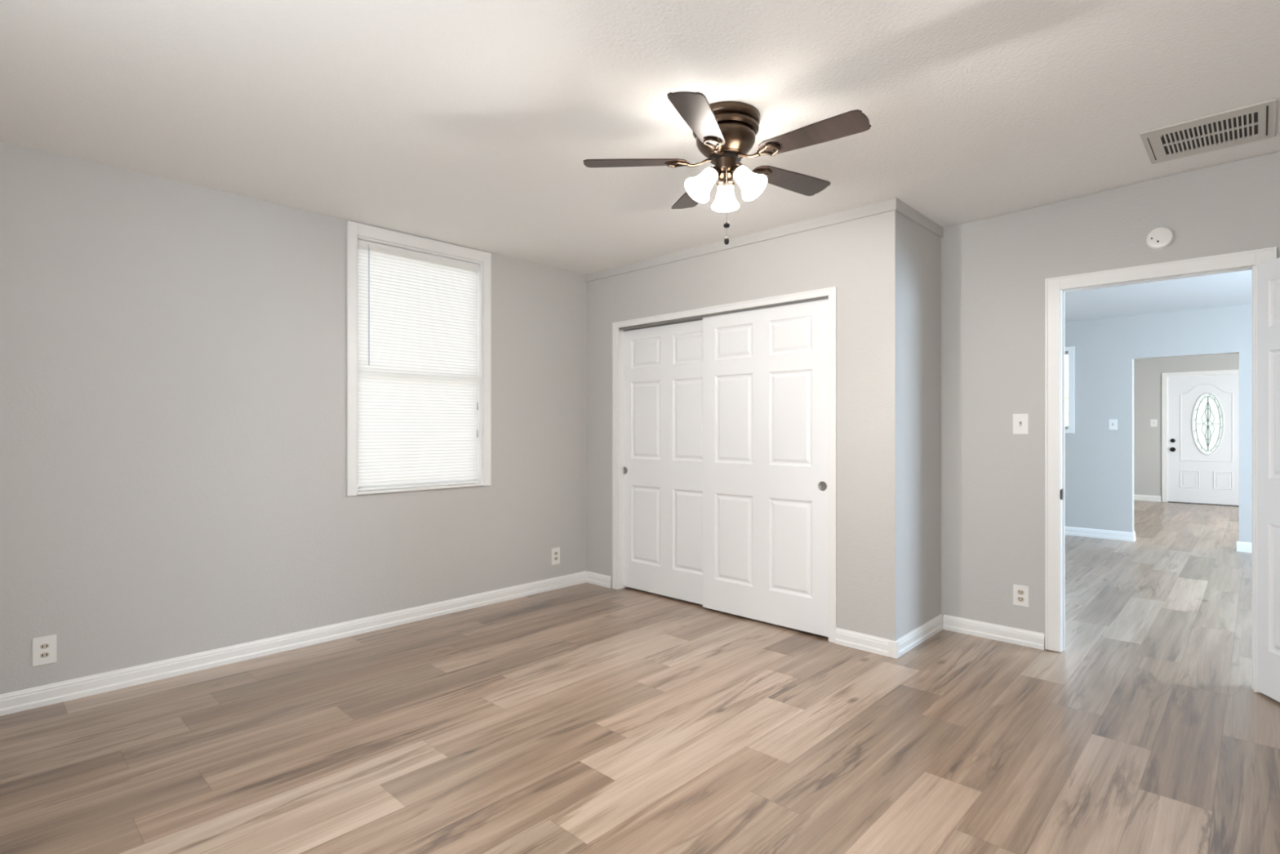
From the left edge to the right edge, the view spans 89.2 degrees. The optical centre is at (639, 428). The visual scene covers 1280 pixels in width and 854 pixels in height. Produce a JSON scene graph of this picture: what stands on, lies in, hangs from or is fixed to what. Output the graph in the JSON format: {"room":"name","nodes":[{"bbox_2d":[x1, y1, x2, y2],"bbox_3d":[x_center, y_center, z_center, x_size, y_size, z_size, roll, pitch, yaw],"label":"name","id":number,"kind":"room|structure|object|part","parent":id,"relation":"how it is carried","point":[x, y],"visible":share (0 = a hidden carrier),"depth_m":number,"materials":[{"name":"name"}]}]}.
{"room":"empty bedroom","nodes":[
{"label":"empty bedroom","id":0,"kind":"room"},
{"bbox_2d":[0,141,586,693],"bbox_3d":[-1.631,-0.033,4.045,0.120,2.526,4.995,0,0,44],"label":"wall","id":1,"kind":"structure","parent":0,"point":[173,354],"depth_m":3.33,"materials":[{"name":"grey paint"}]},
{"bbox_2d":[32,634,56,666],"bbox_3d":[-2.650,0.987,2.887,0.007,0.125,0.080,0,0,44],"label":"wall outlet","id":2,"kind":"object","parent":1,"relation":"attached to","point":[44,648],"visible":1,"depth_m":2.89,"materials":[{"name":"white plastic"}]},
{"bbox_2d":[40,652,48,657],"bbox_3d":[-2.650,1.006,2.887,0.007,0.022,0.030,0,0,44],"label":"receptacle","id":3,"kind":"object","parent":2,"relation":"attached to","point":[42,655],"depth_m":2.89,"materials":[{"name":"beige plastic"}]},
{"bbox_2d":[40,643,48,648],"bbox_3d":[-2.650,0.968,2.887,0.007,0.022,0.030,0,0,44],"label":"receptacle","id":4,"kind":"object","parent":2,"relation":"attached to","point":[42,646],"depth_m":2.89,"materials":[{"name":"beige plastic"}]},
{"bbox_2d":[0,570,586,715],"bbox_3d":[-1.866,1.186,3.701,0.017,0.088,4.173,0,0,44],"label":"baseboard","id":5,"kind":"structure","parent":1,"relation":"attached to","point":[27,699],"depth_m":3.46,"materials":[{"name":"white paint"}]},
{"bbox_2d":[346,220,491,496],"bbox_3d":[-1.437,-0.415,4.240,0.157,1.629,0.990,0,0,44],"label":"window","id":6,"kind":"structure","parent":1,"relation":"in","point":[355,230],"depth_m":4.15,"materials":[{"name":"white paint"}]},
{"bbox_3d":[-1.480,-0.387,4.282,0.038,1.519,0.854,0,0,44],"label":"sash","id":7,"kind":"part","parent":6,"relation":"part of","materials":[{"name":"white paint"}]},
{"bbox_2d":[357,239,478,490],"bbox_3d":[-1.420,-0.384,4.224,0.047,1.521,0.842,0,0,44],"label":"window blind","id":8,"kind":"object","parent":6,"relation":"attached to","point":[418,404],"visible":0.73,"depth_m":4.19,"materials":[{"name":"white paint"}]},
{"bbox_3d":[-1.632,-0.369,3.997,0.001,1.469,0.001,0,0,44],"label":"ladder cord","id":9,"kind":"part","parent":8,"relation":"part of","materials":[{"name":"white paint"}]},
{"bbox_3d":[-1.427,0.370,4.231,0.024,0.014,0.842,0,0,44],"label":"rail","id":10,"kind":"part","parent":8,"relation":"part of","materials":[{"name":"white paint"}]},
{"bbox_3d":[-1.131,-0.552,4.506,0.004,1.124,0.010,0,0,44],"label":"lift cord","id":11,"kind":"part","parent":8,"relation":"part of","materials":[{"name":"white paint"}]},
{"bbox_3d":[-1.419,0.388,4.224,0.109,0.014,0.877,0,0,44],"label":"sill","id":12,"kind":"part","parent":6,"relation":"part of","materials":[{"name":"white paint"}]},
{"bbox_2d":[551,546,559,564],"bbox_3d":[-0.646,0.978,4.984,0.007,0.128,0.080,0,0,44],"label":"wall outlet","id":13,"kind":"object","parent":1,"relation":"attached to","point":[555,551],"visible":1,"depth_m":4.98,"materials":[{"name":"white plastic"}]},
{"bbox_2d":[0,500,1279,853],"bbox_3d":[4.024,1.230,5.332,6.650,0.001,14.830,0,0,44],"label":"floor","id":14,"kind":"structure","parent":0,"point":[585,717],"depth_m":2.54,"materials":[{"name":"wood"}]},
{"bbox_2d":[1167,501,1239,506],"bbox_3d":[9.195,1.224,10.580,0.913,0.012,0.096,0,0,44],"label":"threshold","id":15,"kind":"object","parent":14,"relation":"on","point":[1167,501],"visible":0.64,"depth_m":10.54,"materials":[{"name":"brown metal"}]},
{"bbox_2d":[0,0,1279,321],"bbox_3d":[2.269,-1.333,3.427,6.614,0.194,9.730,0,0,44],"label":"ceiling","id":16,"kind":"structure","parent":0,"point":[473,124],"depth_m":2.46,"materials":[{"name":"white paint"}]},
{"bbox_2d":[583,91,871,244],"bbox_3d":[0.305,-0.976,2.593,1.062,0.520,1.099,0,0,0],"label":"ceiling fan","id":17,"kind":"object","parent":16,"relation":"hanging from","point":[724,132],"visible":1,"depth_m":2.50,"materials":[{"name":"brown metal"}]},
{"bbox_3d":[-0.019,-1.065,2.601,0.415,0.028,0.127,0,0,2],"label":"blade","id":18,"kind":"part","parent":17,"relation":"part of","materials":[{"name":"brown wood"}]},
{"bbox_3d":[0.254,-1.065,2.935,0.127,0.028,0.415,0,0,-14],"label":"blade","id":19,"kind":"part","parent":17,"relation":"part of","materials":[{"name":"brown wood"}]},
{"bbox_3d":[0.212,-1.065,2.248,0.127,0.028,0.415,0,0,21],"label":"blade","id":20,"kind":"part","parent":17,"relation":"part of","materials":[{"name":"brown wood"}]},
{"bbox_3d":[0.257,-0.971,2.549,0.056,0.087,0.056,43,-16,-17],"label":"light bulb","id":21,"kind":"part","parent":17,"relation":"part of","materials":[{"name":"white glass"}]},
{"bbox_3d":[0.255,-0.969,2.548,0.117,0.108,0.117,43,-16,-17],"label":"lamp shade","id":22,"kind":"part","parent":17,"relation":"part of","materials":[{"name":"white glass"}]},
{"bbox_3d":[0.352,-0.969,2.678,0.117,0.108,0.117,0,41,7],"label":"lamp shade","id":23,"kind":"part","parent":17,"relation":"part of","materials":[{"name":"white glass"}]},
{"bbox_3d":[0.416,-0.969,2.529,0.117,0.108,0.117,-47,-26,27],"label":"lamp shade","id":24,"kind":"part","parent":17,"relation":"part of","materials":[{"name":"white glass"}]},
{"bbox_3d":[0.414,-0.971,2.530,0.056,0.087,0.056,-47,-26,27],"label":"light bulb","id":25,"kind":"part","parent":17,"relation":"part of","materials":[{"name":"white glass"}]},
{"bbox_3d":[0.642,-1.065,2.784,0.415,0.028,0.127,0,0,-33],"label":"blade","id":26,"kind":"part","parent":17,"relation":"part of","materials":[{"name":"brown wood"}]},
{"bbox_3d":[0.621,-1.065,2.358,0.415,0.028,0.127,0,0,39],"label":"blade","id":27,"kind":"part","parent":17,"relation":"part of","materials":[{"name":"brown wood"}]},
{"bbox_2d":[1139,97,1277,164],"bbox_3d":[2.439,-1.262,2.787,0.423,0.011,0.441,0,0,44],"label":"ceiling vent","id":28,"kind":"object","parent":16,"relation":"in","point":[1256,122],"visible":1,"depth_m":2.76,"materials":[{"name":"white metal"}]},
{"bbox_2d":[1163,112,1257,155],"bbox_3d":[2.443,-1.262,2.787,0.306,0.007,0.285,0,0,44],"label":"grille","id":29,"kind":"object","parent":28,"relation":"attached to","point":[1243,126],"depth_m":2.78,"materials":[{"name":"white metal"}]},
{"bbox_2d":[586,211,902,639],"bbox_3d":[0.505,-0.033,4.390,2.492,2.526,0.100,0,0,44],"label":"wall","id":30,"kind":"structure","parent":0,"point":[851,256],"depth_m":3.71,"materials":[{"name":"grey paint"}]},
{"bbox_2d":[586,570,611,587],"bbox_3d":[-0.327,1.186,5.104,0.269,0.088,0.017,0,0,44],"label":"baseboard","id":31,"kind":"structure","parent":30,"relation":"attached to","point":[597,579],"depth_m":5.09,"materials":[{"name":"white paint"}]},
{"bbox_2d":[623,320,702,604],"bbox_3d":[0.202,0.229,4.712,0.925,1.970,0.037,0,0,44],"label":"door","id":32,"kind":"structure","parent":30,"relation":"in","point":[663,365],"depth_m":4.72,"materials":[{"name":"white paint"}]},
{"bbox_3d":[-0.117,0.322,4.994,0.056,0.056,0.003,0,0,44],"label":"finger pull","id":33,"kind":"part","parent":32,"relation":"part of","materials":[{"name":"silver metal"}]},
{"bbox_2d":[618,296,828,331],"bbox_3d":[0.496,-0.759,4.396,1.739,0.022,0.084,0,0,44],"label":"door track","id":34,"kind":"object","parent":30,"relation":"attached to","point":[695,317],"visible":0.69,"depth_m":4.45,"materials":[{"name":"metal"}]},
{"bbox_2d":[612,286,836,643],"bbox_3d":[0.493,0.208,4.393,1.845,2.044,0.113,0,0,44],"label":"door frame","id":35,"kind":"structure","parent":30,"relation":"attached to","point":[831,291],"depth_m":4.28,"materials":[{"name":"white paint"}]},
{"bbox_2d":[585,197,897,282],"bbox_3d":[0.471,-1.206,4.345,2.505,0.063,0.013,0,0,44],"label":"trim","id":36,"kind":"structure","parent":30,"relation":"attached to","point":[886,206],"depth_m":4.08,"materials":[{"name":"grey paint"}]},
{"bbox_2d":[702,298,828,636],"bbox_3d":[0.772,0.227,4.109,0.927,1.974,0.037,0,0,44],"label":"door","id":37,"kind":"structure","parent":30,"relation":"in","point":[766,371],"depth_m":4.06,"materials":[{"name":"white paint"}]},
{"bbox_3d":[1.069,0.337,3.802,0.056,0.056,0.003,0,0,44],"label":"finger pull","id":38,"kind":"part","parent":37,"relation":"part of","materials":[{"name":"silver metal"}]},
{"bbox_2d":[835,627,888,656],"bbox_3d":[1.233,1.186,3.614,0.306,0.088,0.017,0,0,44],"label":"baseboard","id":39,"kind":"structure","parent":30,"relation":"attached to","point":[864,642],"depth_m":3.61,"materials":[{"name":"white paint"}]},
{"bbox_2d":[889,209,897,640],"bbox_3d":[1.371,0.028,3.510,0.031,2.405,0.031,0,0,44],"label":"trim","id":40,"kind":"structure","parent":30,"relation":"attached to","point":[893,214],"depth_m":3.50,"materials":[{"name":"grey paint"}]},
{"bbox_2d":[888,640,898,658],"bbox_3d":[1.365,1.186,3.494,0.048,0.088,0.031,0,0,44],"label":"trim","id":41,"kind":"structure","parent":30,"relation":"attached to","point":[893,646],"depth_m":3.48,"materials":[{"name":"white paint"}]},
{"bbox_2d":[902,214,941,635],"bbox_3d":[1.612,-0.033,3.818,0.100,2.526,0.602,0,0,44],"label":"wall","id":42,"kind":"structure","parent":0,"point":[921,247],"depth_m":3.75,"materials":[{"name":"grey paint"}]},
{"bbox_2d":[895,198,942,237],"bbox_3d":[1.619,-1.206,3.743,0.013,0.063,0.702,0,0,44],"label":"trim","id":43,"kind":"structure","parent":42,"relation":"attached to","point":[904,209],"depth_m":3.71,"materials":[{"name":"grey paint"}]},
{"bbox_2d":[897,613,942,657],"bbox_3d":[1.624,1.186,3.745,0.017,0.088,0.690,0,0,44],"label":"baseboard","id":44,"kind":"structure","parent":42,"relation":"attached to","point":[914,637],"depth_m":3.72,"materials":[{"name":"white paint"}]},
{"bbox_2d":[941,151,1279,693],"bbox_3d":[2.392,-0.033,3.555,6.374,2.526,0.095,0,0,44],"label":"wall","id":45,"kind":"structure","parent":0,"point":[994,270],"depth_m":3.72,"materials":[{"name":"grey paint"}]},
{"bbox_2d":[942,614,1044,649],"bbox_3d":[2.754,1.186,3.131,2.465,0.088,0.017,0,0,44],"label":"baseboard","id":46,"kind":"structure","parent":45,"relation":"attached to","point":[1025,637],"depth_m":3.78,"materials":[{"name":"white paint"}]},
{"bbox_2d":[1013,584,1028,607],"bbox_3d":[2.170,0.952,3.696,0.079,0.118,0.007,0,0,44],"label":"wall outlet","id":47,"kind":"object","parent":45,"relation":"attached to","point":[1020,593],"visible":1,"depth_m":3.69,"materials":[{"name":"white plastic"}]},
{"bbox_2d":[1017,596,1024,601],"bbox_3d":[2.170,0.972,3.696,0.034,0.027,0.007,0,0,44],"label":"receptacle","id":48,"kind":"object","parent":47,"relation":"attached to","point":[1019,598],"depth_m":3.69,"materials":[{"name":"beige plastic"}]},
{"bbox_2d":[1017,589,1024,595],"bbox_3d":[2.170,0.932,3.696,0.034,0.027,0.007,0,0,44],"label":"receptacle","id":49,"kind":"object","parent":47,"relation":"attached to","point":[1020,592],"depth_m":3.69,"materials":[{"name":"beige plastic"}]},
{"bbox_2d":[1013,413,1028,434],"bbox_3d":[2.167,-0.026,3.694,0.079,0.118,0.018,0,0,44],"label":"light switch","id":50,"kind":"object","parent":45,"relation":"attached to","point":[1020,421],"visible":1,"depth_m":3.69,"materials":[{"name":"white plastic"}]},
{"bbox_2d":[1146,226,1173,249],"bbox_3d":[2.610,-0.957,3.258,0.110,0.110,0.032,0,0,44],"label":"smoke detector","id":51,"kind":"object","parent":45,"relation":"attached to","point":[1160,237],"visible":1,"depth_m":3.25,"materials":[{"name":"white plastic"}]},
{"bbox_2d":[1044,246,1276,693],"bbox_3d":[2.625,0.199,3.331,0.919,2.062,0.129,0,0,44],"label":"door frame","id":52,"kind":"structure","parent":45,"relation":"attached to","point":[1053,286],"depth_m":3.56,"materials":[{"name":"white paint"}]},
{"bbox_2d":[1252,257,1279,702],"bbox_3d":[2.819,0.228,2.681,0.151,1.976,0.762,0,0,11],"label":"door","id":53,"kind":"structure","parent":45,"relation":"in","point":[1268,272],"depth_m":2.95,"materials":[{"name":"white paint"}]},
{"bbox_2d":[1064,303,1251,542],"bbox_3d":[5.888,-0.033,6.697,5.900,2.526,0.120,0,0,44],"label":"wall","id":54,"kind":"structure","parent":0,"point":[1099,460],"depth_m":7.16,"materials":[{"name":"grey paint"}]},
{"bbox_2d":[1064,346,1074,433],"bbox_3d":[4.751,-0.445,7.759,0.768,1.000,0.116,0,0,44],"label":"window","id":55,"kind":"structure","parent":54,"relation":"in","point":[1070,428],"depth_m":7.47,"materials":[{"name":"white paint"}]},
{"bbox_3d":[4.781,-0.445,7.790,0.648,0.900,0.030,0,0,44],"label":"sash","id":56,"kind":"part","parent":55,"relation":"part of","materials":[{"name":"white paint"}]},
{"bbox_2d":[1064,525,1136,541],"bbox_3d":[4.639,1.181,7.888,2.208,0.099,0.149,0,0,44],"label":"baseboard","id":57,"kind":"structure","parent":54,"relation":"attached to","point":[1070,531],"depth_m":7.28,"materials":[{"name":"white paint"}]},
{"bbox_2d":[1108,418,1117,430],"bbox_3d":[5.255,-0.045,7.210,0.079,0.118,0.018,0,0,44],"label":"light switch","id":58,"kind":"object","parent":54,"relation":"attached to","point":[1113,424],"visible":1,"depth_m":7.21,"materials":[{"name":"white plastic"}]},
{"bbox_2d":[1236,539,1251,552],"bbox_3d":[6.978,1.181,5.644,2.630,0.099,0.137,0,0,44],"label":"baseboard","id":59,"kind":"structure","parent":54,"relation":"attached to","point":[1241,546],"depth_m":6.47,"materials":[{"name":"white paint"}]},
{"bbox_2d":[1133,353,1239,502],"bbox_3d":[10.041,-0.033,9.783,4.160,2.526,0.120,0,0,44],"label":"wall","id":60,"kind":"structure","parent":0,"point":[1148,372],"depth_m":11.00,"materials":[{"name":"grey paint"}]},
{"bbox_2d":[1133,493,1160,502],"bbox_3d":[8.626,1.181,11.041,0.377,0.099,0.017,0,0,44],"label":"baseboard","id":61,"kind":"structure","parent":60,"relation":"attached to","point":[1136,497],"depth_m":11.03,"materials":[{"name":"white paint"}]},
{"bbox_2d":[1150,419,1157,426],"bbox_3d":[8.694,-0.095,10.977,0.090,0.125,0.018,0,0,44],"label":"light switch","id":62,"kind":"object","parent":60,"relation":"attached to","point":[1153,423],"visible":1,"depth_m":10.98,"materials":[{"name":"white plastic"}]},
{"bbox_2d":[1161,368,1239,502],"bbox_3d":[9.194,0.147,10.579,1.057,2.166,0.140,0,0,44],"label":"door frame","id":63,"kind":"structure","parent":60,"relation":"attached to","point":[1164,375],"depth_m":10.87,"materials":[{"name":"white paint"}]},
{"bbox_2d":[1168,373,1239,505],"bbox_3d":[9.164,0.177,10.547,0.905,2.082,0.106,0,0,44],"label":"door","id":64,"kind":"structure","parent":60,"relation":"in","point":[1203,411],"depth_m":10.56,"materials":[{"name":"white paint"}]},
{"bbox_3d":[8.867,0.348,10.801,0.074,0.074,0.062,0,0,44],"label":"knob","id":65,"kind":"part","parent":64,"relation":"part of","materials":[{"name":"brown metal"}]},
{"bbox_3d":[9.222,-0.080,10.535,0.370,0.980,0.006,0,0,44],"label":"oval glass","id":66,"kind":"part","parent":64,"relation":"part of","materials":[{"name":"white"}]},
{"bbox_3d":[9.206,-0.080,10.518,0.412,1.022,0.023,0,0,44],"label":"oval frame","id":67,"kind":"part","parent":64,"relation":"part of","materials":[{"name":"glass"}]},
{"bbox_3d":[6.909,1.505,7.230,80.000,0.050,80.000,0,0,44],"label":"ground","id":68,"kind":"structure","parent":0,"visible":0},
{"bbox_2d":[1064,396,1068,426],"bbox_3d":[6.971,0.268,11.264,1.882,2.430,1.798,0,0,44],"label":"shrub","id":69,"kind":"object","parent":68,"relation":"on","point":[1066,397],"visible":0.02,"depth_m":10.94,"materials":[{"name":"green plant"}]}
]}

